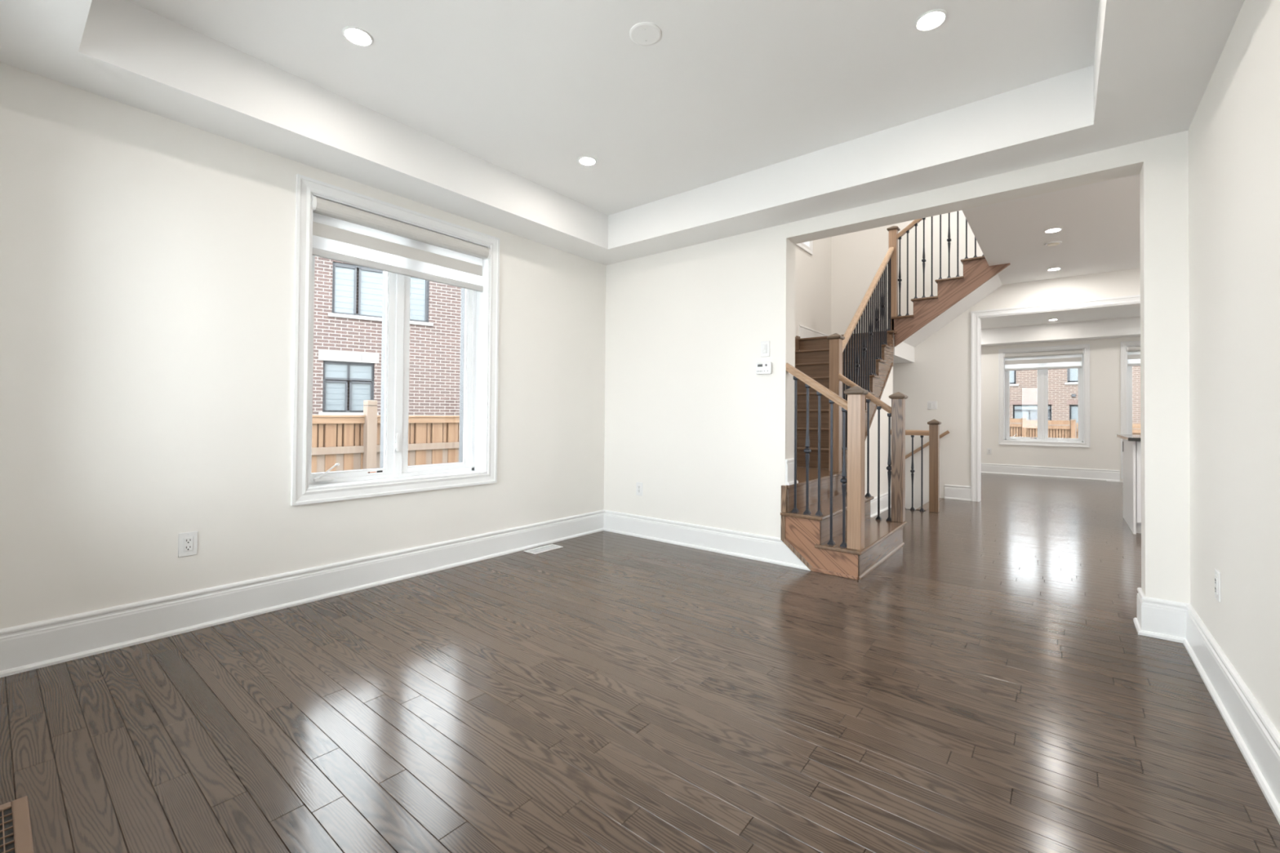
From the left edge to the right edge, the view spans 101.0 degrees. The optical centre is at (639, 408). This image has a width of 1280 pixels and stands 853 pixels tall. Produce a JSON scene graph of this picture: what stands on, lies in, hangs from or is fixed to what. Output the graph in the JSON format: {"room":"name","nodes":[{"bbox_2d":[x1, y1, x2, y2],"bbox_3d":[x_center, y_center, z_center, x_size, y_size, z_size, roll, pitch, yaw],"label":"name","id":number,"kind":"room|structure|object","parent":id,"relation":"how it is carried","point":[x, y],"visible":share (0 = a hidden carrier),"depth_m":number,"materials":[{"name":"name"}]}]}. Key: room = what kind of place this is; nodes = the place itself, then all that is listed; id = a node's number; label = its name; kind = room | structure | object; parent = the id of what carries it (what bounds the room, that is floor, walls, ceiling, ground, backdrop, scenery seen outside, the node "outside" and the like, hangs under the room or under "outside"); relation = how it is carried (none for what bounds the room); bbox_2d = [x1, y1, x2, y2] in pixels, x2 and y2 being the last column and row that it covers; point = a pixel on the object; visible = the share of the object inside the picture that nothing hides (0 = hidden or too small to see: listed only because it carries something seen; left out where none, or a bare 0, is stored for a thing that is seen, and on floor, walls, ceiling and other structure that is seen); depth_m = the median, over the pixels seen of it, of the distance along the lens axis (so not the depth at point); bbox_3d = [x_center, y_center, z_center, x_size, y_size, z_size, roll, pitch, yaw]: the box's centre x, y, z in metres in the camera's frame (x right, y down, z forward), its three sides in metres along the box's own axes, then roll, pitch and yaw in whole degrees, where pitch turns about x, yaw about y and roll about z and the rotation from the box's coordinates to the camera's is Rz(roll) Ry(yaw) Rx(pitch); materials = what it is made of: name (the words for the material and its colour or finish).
{"room":"empty living room","nodes":[
{"label":"empty living room","id":0,"kind":"room"},
{"bbox_2d":[0,62,605,629],"bbox_3d":[-1.690,-0.369,3.593,0.260,3.000,4.355,0,-1,39],"label":"wall","id":1,"kind":"structure","parent":0,"point":[147,259],"depth_m":2.62,"materials":[{"name":"beige paint"}]},
{"bbox_2d":[177,531,197,557],"bbox_3d":[-2.271,0.681,2.651,0.010,0.120,0.075,0,-1,39],"label":"wall outlet","id":2,"kind":"object","parent":1,"relation":"attached to","point":[187,541],"visible":1,"depth_m":2.65,"materials":[{"name":"white plastic"}]},
{"bbox_2d":[183,537,192,551],"bbox_3d":[-2.270,0.681,2.650,0.005,0.068,0.035,0,-1,39],"label":"receptacle","id":3,"kind":"object","parent":2,"relation":"attached to","point":[188,541],"depth_m":2.65,"materials":[{"name":"white plastic"}]},
{"bbox_2d":[290,173,499,506],"bbox_3d":[-1.642,-0.386,3.636,0.280,1.897,1.389,0,-1,39],"label":"window","id":4,"kind":"structure","parent":1,"relation":"in","point":[477,464],"depth_m":3.63,"materials":[{"name":"white paint"}]},
{"bbox_2d":[311,195,491,293],"bbox_3d":[-1.554,-1.073,3.579,0.086,0.344,1.229,0,-1,39],"label":"roller blind","id":5,"kind":"object","parent":4,"relation":"attached to","point":[341,233],"visible":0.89,"depth_m":3.50,"materials":[{"name":"grey fabric"}]},
{"bbox_2d":[0,509,810,677],"bbox_3d":[-0.782,1.034,2.892,2.030,0.192,3.920,0,-1,39],"label":"baseboard","id":6,"kind":"structure","parent":1,"relation":"attached to","point":[26,647],"depth_m":3.06,"materials":[{"name":"white paint"}]},
{"bbox_2d":[0,0,1244,265],"bbox_3d":[-0.021,-1.643,2.332,3.924,0.457,3.920,0,-1,39],"label":"ceiling","id":7,"kind":"structure","parent":0,"point":[743,116],"depth_m":2.68,"materials":[{"name":"white paint"}]},
{"bbox_2d":[342,26,373,46],"bbox_3d":[-1.301,-1.716,2.433,0.128,0.006,0.128,0,-1,39],"label":"recessed light","id":8,"kind":"object","parent":7,"relation":"in","point":[357,36],"visible":1,"depth_m":2.43,"materials":[{"name":"white plastic"}]},
{"bbox_2d":[577,155,596,165],"bbox_3d":[-0.360,-1.693,3.609,0.128,0.006,0.128,0,-1,39],"label":"recessed light","id":9,"kind":"object","parent":7,"relation":"in","point":[585,160],"visible":1,"depth_m":3.61,"materials":[{"name":"white plastic"}]},
{"bbox_2d":[629,22,661,45],"bbox_3d":[0.025,-1.704,2.401,0.144,0.009,0.144,0,-1,39],"label":"junction box cover","id":10,"kind":"object","parent":7,"relation":"attached to","point":[645,33],"visible":1,"depth_m":2.39,"materials":[{"name":"white paint"}]},
{"bbox_2d":[914,8,947,31],"bbox_3d":[1.272,-1.696,2.306,0.128,0.006,0.128,0,-1,39],"label":"recessed light","id":11,"kind":"object","parent":7,"relation":"in","point":[931,20],"visible":1,"depth_m":2.30,"materials":[{"name":"white plastic"}]},
{"bbox_2d":[0,472,1279,852],"bbox_3d":[3.760,1.268,4.981,6.500,0.150,12.870,0,-1,39],"label":"floor","id":12,"kind":"structure","parent":0,"point":[992,685],"depth_m":1.94,"materials":[{"name":"brown wood"}]},
{"bbox_2d":[0,795,34,852],"bbox_3d":[-1.665,1.099,1.339,0.315,0.007,0.155,0,-1,39],"label":"floor vent","id":13,"kind":"object","parent":12,"relation":"in","point":[18,833],"visible":1,"depth_m":1.38,"materials":[{"name":"beige plastic"}]},
{"bbox_2d":[0,809,14,852],"bbox_3d":[-1.665,1.101,1.339,0.255,0.005,0.095,0,-1,39],"label":"grille","id":14,"kind":"object","parent":13,"relation":"attached to","point":[6,817],"depth_m":1.37,"materials":[{"name":"brown plastic"}]},
{"bbox_2d":[524,544,562,554],"bbox_3d":[-0.784,1.143,4.295,0.140,0.007,0.300,0,-1,39],"label":"floor vent","id":15,"kind":"object","parent":12,"relation":"in","point":[550,547],"visible":1,"depth_m":4.29,"materials":[{"name":"white plastic"}]},
{"bbox_2d":[529,545,557,552],"bbox_3d":[-0.784,1.144,4.295,0.096,0.005,0.256,0,-1,39],"label":"grille","id":16,"kind":"object","parent":15,"relation":"attached to","point":[547,548],"depth_m":4.29,"materials":[{"name":"white plastic"}]},
{"bbox_2d":[780,255,1010,579],"bbox_3d":[2.457,-0.380,5.670,2.350,3.140,4.515,0,-1,39],"label":"staircase","id":17,"kind":"structure","parent":12,"relation":"on","point":[807,536],"depth_m":5.16,"materials":[{"name":"brown wood"}]},
{"bbox_2d":[786,362,847,547],"bbox_3d":[1.269,0.301,3.815,0.476,1.322,0.062,0,-1,39],"label":"stair railing","id":18,"kind":"object","parent":17,"relation":"on","point":[820,389],"visible":0.98,"depth_m":3.79,"materials":[{"name":"brown wood"}]},
{"bbox_2d":[826,333,844,471],"bbox_3d":[1.843,-0.062,4.970,0.128,1.302,0.128,0,-1,39],"label":"newel post","id":19,"kind":"object","parent":17,"relation":"on","point":[835,340],"visible":0.95,"depth_m":4.93,"materials":[{"name":"brown wood"}]},
{"bbox_2d":[844,386,868,550],"bbox_3d":[1.489,0.401,3.636,0.128,1.120,0.128,0,-1,39],"label":"newel post","id":20,"kind":"object","parent":17,"relation":"on","point":[855,394],"visible":1,"depth_m":3.60,"materials":[{"name":"brown wood"}]},
{"bbox_2d":[838,373,891,521],"bbox_3d":[2.028,0.324,4.756,0.462,1.311,0.102,0,-1,39],"label":"stair railing","id":21,"kind":"object","parent":17,"relation":"on","point":[871,397],"visible":0.57,"depth_m":4.66,"materials":[{"name":"brown wood"}]},
{"bbox_2d":[841,247,893,449],"bbox_3d":[2.507,-0.814,5.797,0.062,2.446,2.007,0,-1,39],"label":"stair railing","id":22,"kind":"object","parent":17,"relation":"on","point":[879,277],"visible":0.73,"depth_m":5.81,"materials":[{"name":"brown wood"}]},
{"bbox_2d":[886,226,900,316],"bbox_3d":[3.179,-1.720,6.619,0.128,1.153,0.128,0,-1,39],"label":"newel post","id":23,"kind":"object","parent":17,"relation":"on","point":[893,230],"visible":0.9,"depth_m":6.58,"materials":[{"name":"brown wood"}]},
{"bbox_2d":[888,391,907,522],"bbox_3d":[2.248,0.416,4.591,0.128,1.126,0.128,0,-1,39],"label":"newel post","id":24,"kind":"object","parent":17,"relation":"on","point":[898,399],"visible":1,"depth_m":4.55,"materials":[{"name":"brown wood"}]},
{"bbox_2d":[897,210,983,316],"bbox_3d":[3.602,-2.006,6.292,0.978,1.722,0.062,0,-1,39],"label":"stair railing","id":25,"kind":"object","parent":17,"relation":"on","point":[915,222],"visible":0.61,"depth_m":6.40,"materials":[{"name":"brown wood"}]},
{"bbox_2d":[890,429,928,511],"bbox_3d":[3.224,0.730,6.319,0.438,0.950,0.062,0,-1,39],"label":"guard railing","id":26,"kind":"object","parent":12,"relation":"on","point":[922,433],"visible":0.63,"depth_m":6.26,"materials":[{"name":"brown wood"}]},
{"bbox_2d":[915,497,943,511],"bbox_3d":[3.131,1.815,7.206,1.612,1.204,1.206,0,-1,39],"label":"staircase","id":27,"kind":"structure","parent":12,"relation":"attached to","point":[926,506],"depth_m":6.51,"materials":[{"name":"brown wood"}]},
{"bbox_2d":[927,419,941,512],"bbox_3d":[3.445,0.665,6.175,0.128,1.080,0.128,0,-1,39],"label":"newel post","id":28,"kind":"object","parent":12,"relation":"on","point":[934,424],"visible":1,"depth_m":6.14,"materials":[{"name":"brown wood"}]},
{"bbox_2d":[1122,439,1141,534],"bbox_3d":[5.412,0.762,5.200,0.896,0.893,1.136,0,-1,39],"label":"base cabinet","id":29,"kind":"object","parent":12,"relation":"on","point":[1131,450],"visible":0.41,"depth_m":5.09,"materials":[{"name":"white paint"}]},
{"bbox_2d":[1116,434,1141,441],"bbox_3d":[5.432,0.299,5.216,0.984,0.032,1.340,0,-1,39],"label":"countertop","id":30,"kind":"structure","parent":29,"relation":"on","point":[1126,437],"depth_m":5.23,"materials":[{"name":"stone"}]},
{"bbox_2d":[795,236,831,337],"bbox_3d":[1.572,-0.355,6.604,0.200,8.100,4.425,0,-1,39],"label":"wall","id":31,"kind":"structure","parent":0,"point":[812,272],"depth_m":7.61,"materials":[{"name":"beige paint"}]},
{"bbox_2d":[795,240,813,254],"bbox_3d":[2.001,-2.913,7.168,0.270,1.417,1.167,0,-1,39],"label":"ceiling","id":32,"kind":"structure","parent":31,"relation":"in","point":[807,246],"depth_m":7.44,"materials":[{"name":"white paint"}]},
{"bbox_2d":[804,366,893,497],"bbox_3d":[2.051,1.513,6.123,1.145,4.360,2.080,0,-1,39],"label":"wall","id":33,"kind":"structure","parent":0,"point":[888,390],"depth_m":6.17,"materials":[{"name":"beige paint"}]},
{"bbox_2d":[870,490,891,517],"bbox_3d":[2.560,1.097,5.819,0.030,0.192,1.930,0,-1,39],"label":"baseboard","id":34,"kind":"structure","parent":33,"relation":"attached to","point":[884,497],"depth_m":6.08,"materials":[{"name":"white paint"}]},
{"bbox_2d":[604,130,1190,604],"bbox_3d":[2.304,-1.633,3.092,6.600,5.620,0.175,0,-1,39],"label":"wall","id":35,"kind":"structure","parent":0,"point":[708,439],"depth_m":4.07,"materials":[{"name":"beige paint"}]},
{"bbox_2d":[635,481,642,495],"bbox_3d":[-0.006,0.727,4.782,0.075,0.120,0.010,0,-1,39],"label":"wall outlet","id":36,"kind":"object","parent":35,"relation":"attached to","point":[638,485],"visible":1,"depth_m":4.78,"materials":[{"name":"white plastic"}]},
{"bbox_2d":[637,484,640,493],"bbox_3d":[-0.007,0.727,4.781,0.035,0.068,0.005,0,-1,39],"label":"receptacle","id":37,"kind":"object","parent":36,"relation":"attached to","point":[638,486],"depth_m":4.78,"materials":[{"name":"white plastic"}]},
{"bbox_2d":[755,361,772,374],"bbox_3d":[0.946,-0.308,4.026,0.128,0.090,0.028,0,-1,39],"label":"thermostat","id":38,"kind":"object","parent":35,"relation":"attached to","point":[762,368],"visible":1,"depth_m":4.01,"materials":[{"name":"white plastic"}]},
{"bbox_2d":[760,340,769,356],"bbox_3d":[0.955,-0.457,4.032,0.075,0.120,0.012,0,-1,39],"label":"dimmer switch","id":39,"kind":"object","parent":35,"relation":"attached to","point":[765,345],"visible":1,"depth_m":4.03,"materials":[{"name":"white plastic"}]},
{"bbox_2d":[785,457,798,485],"bbox_3d":[1.147,0.474,3.982,0.030,0.192,0.171,0,-1,39],"label":"baseboard","id":40,"kind":"object","parent":35,"relation":"attached to","point":[789,463],"visible":0.72,"depth_m":3.95,"materials":[{"name":"white paint"}]},
{"bbox_2d":[893,334,914,363],"bbox_3d":[3.066,-0.785,7.372,1.170,0.254,1.110,0,-1,39],"label":"ceiling","id":41,"kind":"structure","parent":0,"point":[904,353],"depth_m":7.03,"materials":[{"name":"white paint"}]},
{"bbox_2d":[902,274,1002,346],"bbox_3d":[3.935,-1.289,6.699,1.030,0.831,1.088,0,-1,39],"label":"ceiling","id":42,"kind":"structure","parent":0,"point":[993,283],"depth_m":6.83,"materials":[{"name":"white paint"}]},
{"bbox_2d":[831,209,1140,510],"bbox_3d":[5.322,-0.328,6.348,5.970,8.100,0.130,0,-1,39],"label":"wall","id":43,"kind":"structure","parent":0,"point":[940,371],"depth_m":7.26,"materials":[{"name":"beige paint"}]},
{"bbox_2d":[799,324,828,337],"bbox_3d":[3.010,-1.038,7.319,1.150,0.192,1.270,0,-1,39],"label":"baseboard","id":44,"kind":"structure","parent":43,"relation":"attached to","point":[804,332],"depth_m":7.41,"materials":[{"name":"white paint"}]},
{"bbox_2d":[905,430,949,458],"bbox_3d":[3.804,0.641,7.406,0.959,0.699,0.091,0,-1,39],"label":"wall handrail","id":45,"kind":"object","parent":43,"relation":"attached to","point":[947,432],"visible":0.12,"depth_m":7.27,"materials":[{"name":"brown wood"}]},
{"bbox_2d":[927,400,937,408],"bbox_3d":[4.037,-0.048,7.285,0.120,0.112,0.010,0,-1,39],"label":"light switch","id":46,"kind":"object","parent":43,"relation":"attached to","point":[931,404],"visible":1,"depth_m":7.28,"materials":[{"name":"white plastic"}]},
{"bbox_2d":[944,484,971,501],"bbox_3d":[4.259,1.127,7.071,0.304,0.192,0.030,0,-1,39],"label":"baseboard","id":47,"kind":"structure","parent":43,"relation":"attached to","point":[951,491],"depth_m":7.07,"materials":[{"name":"white paint"}]},
{"bbox_2d":[981,462,1119,481],"bbox_3d":[5.856,1.160,8.700,3.315,0.192,4.250,0,-1,39],"label":"baseboard","id":48,"kind":"structure","parent":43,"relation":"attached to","point":[1025,470],"depth_m":9.89,"materials":[{"name":"white paint"}]},
{"bbox_2d":[971,294,1140,502],"bbox_3d":[5.432,-0.034,6.255,2.548,2.513,0.172,0,-1,39],"label":"trim","id":49,"kind":"structure","parent":43,"relation":"attached to","point":[1129,300],"depth_m":6.94,"materials":[{"name":"white paint"}]},
{"bbox_2d":[962,173,1140,284],"bbox_3d":[4.751,-1.790,3.997,3.715,0.316,4.295,0,-1,39],"label":"ceiling","id":50,"kind":"structure","parent":0,"point":[1100,222],"depth_m":4.84,"materials":[{"name":"white paint"}]},
{"bbox_2d":[1044,227,1062,232],"bbox_3d":[3.771,-1.627,4.816,0.128,0.006,0.128,0,-1,39],"label":"recessed light","id":51,"kind":"object","parent":50,"relation":"in","point":[1054,229],"visible":1,"depth_m":4.81,"materials":[{"name":"white plastic"}]},
{"bbox_2d":[1044,240,1062,246],"bbox_3d":[4.050,-1.615,5.168,0.132,0.016,0.132,0,-1,39],"label":"recessed light","id":52,"kind":"object","parent":50,"relation":"in","point":[1055,242],"visible":1,"depth_m":5.14,"materials":[{"name":"white plastic"}]},
{"bbox_2d":[1047,267,1061,271],"bbox_3d":[4.764,-1.603,6.070,0.128,0.006,0.128,0,-1,39],"label":"recessed light","id":53,"kind":"object","parent":50,"relation":"in","point":[1052,268],"visible":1,"depth_m":6.06,"materials":[{"name":"white plastic"}]},
{"bbox_2d":[981,336,1140,481],"bbox_3d":[8.208,-0.212,9.730,5.700,3.000,0.260,0,-1,39],"label":"wall","id":54,"kind":"structure","parent":0,"point":[1104,452],"depth_m":9.61,"materials":[{"name":"beige paint"}]},
{"bbox_2d":[986,448,991,454],"bbox_3d":[6.973,0.850,10.528,0.075,0.120,0.010,0,-1,39],"label":"wall outlet","id":55,"kind":"object","parent":54,"relation":"attached to","point":[988,450],"visible":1,"depth_m":10.52,"materials":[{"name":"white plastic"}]},
{"bbox_2d":[998,343,1089,447],"bbox_3d":[7.717,-0.234,10.111,1.375,1.887,0.280,0,-1,39],"label":"window","id":56,"kind":"structure","parent":54,"relation":"in","point":[1004,438],"depth_m":10.12,"materials":[{"name":"white paint"}]},
{"bbox_2d":[1003,349,1084,370],"bbox_3d":[7.657,-0.917,10.038,1.215,0.344,0.086,0,-1,39],"label":"roller blind","id":57,"kind":"object","parent":56,"relation":"attached to","point":[1060,359],"visible":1,"depth_m":10.03,"materials":[{"name":"grey fabric"}]},
{"bbox_2d":[1120,340,1140,479],"bbox_3d":[9.294,0.028,8.841,1.847,2.416,0.280,0,-1,39],"label":"window","id":58,"kind":"structure","parent":54,"relation":"in","point":[1126,371],"depth_m":9.30,"materials":[{"name":"white paint"}]},
{"bbox_2d":[1126,346,1140,366],"bbox_3d":[9.236,-0.920,8.771,1.687,0.344,0.086,0,-1,39],"label":"roller blind","id":59,"kind":"object","parent":58,"relation":"attached to","point":[1134,352],"visible":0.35,"depth_m":9.25,"materials":[{"name":"grey fabric"}]},
{"bbox_2d":[981,305,1140,346],"bbox_3d":[6.769,-1.517,8.018,5.600,0.457,4.250,0,-1,39],"label":"ceiling","id":60,"kind":"structure","parent":0,"point":[1117,322],"depth_m":9.39,"materials":[{"name":"white paint"}]},
{"bbox_2d":[1187,0,1279,733],"bbox_3d":[1.476,-0.376,0.941,0.150,3.000,4.180,0,-1,39],"label":"wall","id":61,"kind":"structure","parent":0,"point":[1233,132],"depth_m":1.86,"materials":[{"name":"beige paint"}]},
{"bbox_2d":[1133,587,1279,824],"bbox_3d":[2.481,1.030,0.405,2.767,0.192,4.125,0,-1,39],"label":"baseboard","id":62,"kind":"structure","parent":61,"relation":"attached to","point":[1257,739],"depth_m":1.98,"materials":[{"name":"white paint"}]},
{"bbox_2d":[1214,568,1221,602],"bbox_3d":[2.328,0.713,2.127,0.010,0.120,0.075,0,-1,39],"label":"wall outlet","id":63,"kind":"object","parent":61,"relation":"attached to","point":[1217,574],"visible":1,"depth_m":2.12,"materials":[{"name":"white plastic"}]},
{"bbox_2d":[1214,575,1217,595],"bbox_3d":[2.326,0.713,2.129,0.005,0.068,0.035,0,-1,39],"label":"receptacle","id":64,"kind":"object","parent":63,"relation":"attached to","point":[1215,576],"depth_m":2.12,"materials":[{"name":"white plastic"}]},
{"bbox_3d":[12.410,2.362,20.953,60.000,0.100,49.200,0,-1,39],"label":"ground","id":65,"kind":"structure","parent":0,"visible":0},
{"bbox_2d":[311,400,459,472],"bbox_3d":[-3.963,0.946,7.703,0.198,2.135,4.904,0,-1,39],"label":"fence","id":66,"kind":"object","parent":65,"relation":"on","point":[352,442],"visible":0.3,"depth_m":7.64,"materials":[{"name":"brown wood"}]},
{"bbox_2d":[312,256,461,415],"bbox_3d":[-8.399,-1.994,16.155,11.800,8.350,8.100,1,-1,-33],"label":"brick house","id":67,"kind":"object","parent":65,"relation":"on","point":[348,316],"visible":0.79,"depth_m":13.09,"materials":[{"name":"brick"}]},
{"bbox_2d":[1009,365,1140,438],"bbox_3d":[20.158,-0.840,25.824,18.800,6.750,9.000,0,-1,39],"label":"brick house","id":68,"kind":"object","parent":65,"relation":"on","point":[1063,384],"visible":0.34,"depth_m":22.60,"materials":[{"name":"brick"}]},
{"bbox_2d":[1009,417,1141,438],"bbox_3d":[10.250,1.234,14.501,5.910,2.060,0.120,0,-1,39],"label":"fence","id":69,"kind":"object","parent":65,"relation":"on","point":[1022,427],"visible":0.17,"depth_m":13.98,"materials":[{"name":"brown wood"}]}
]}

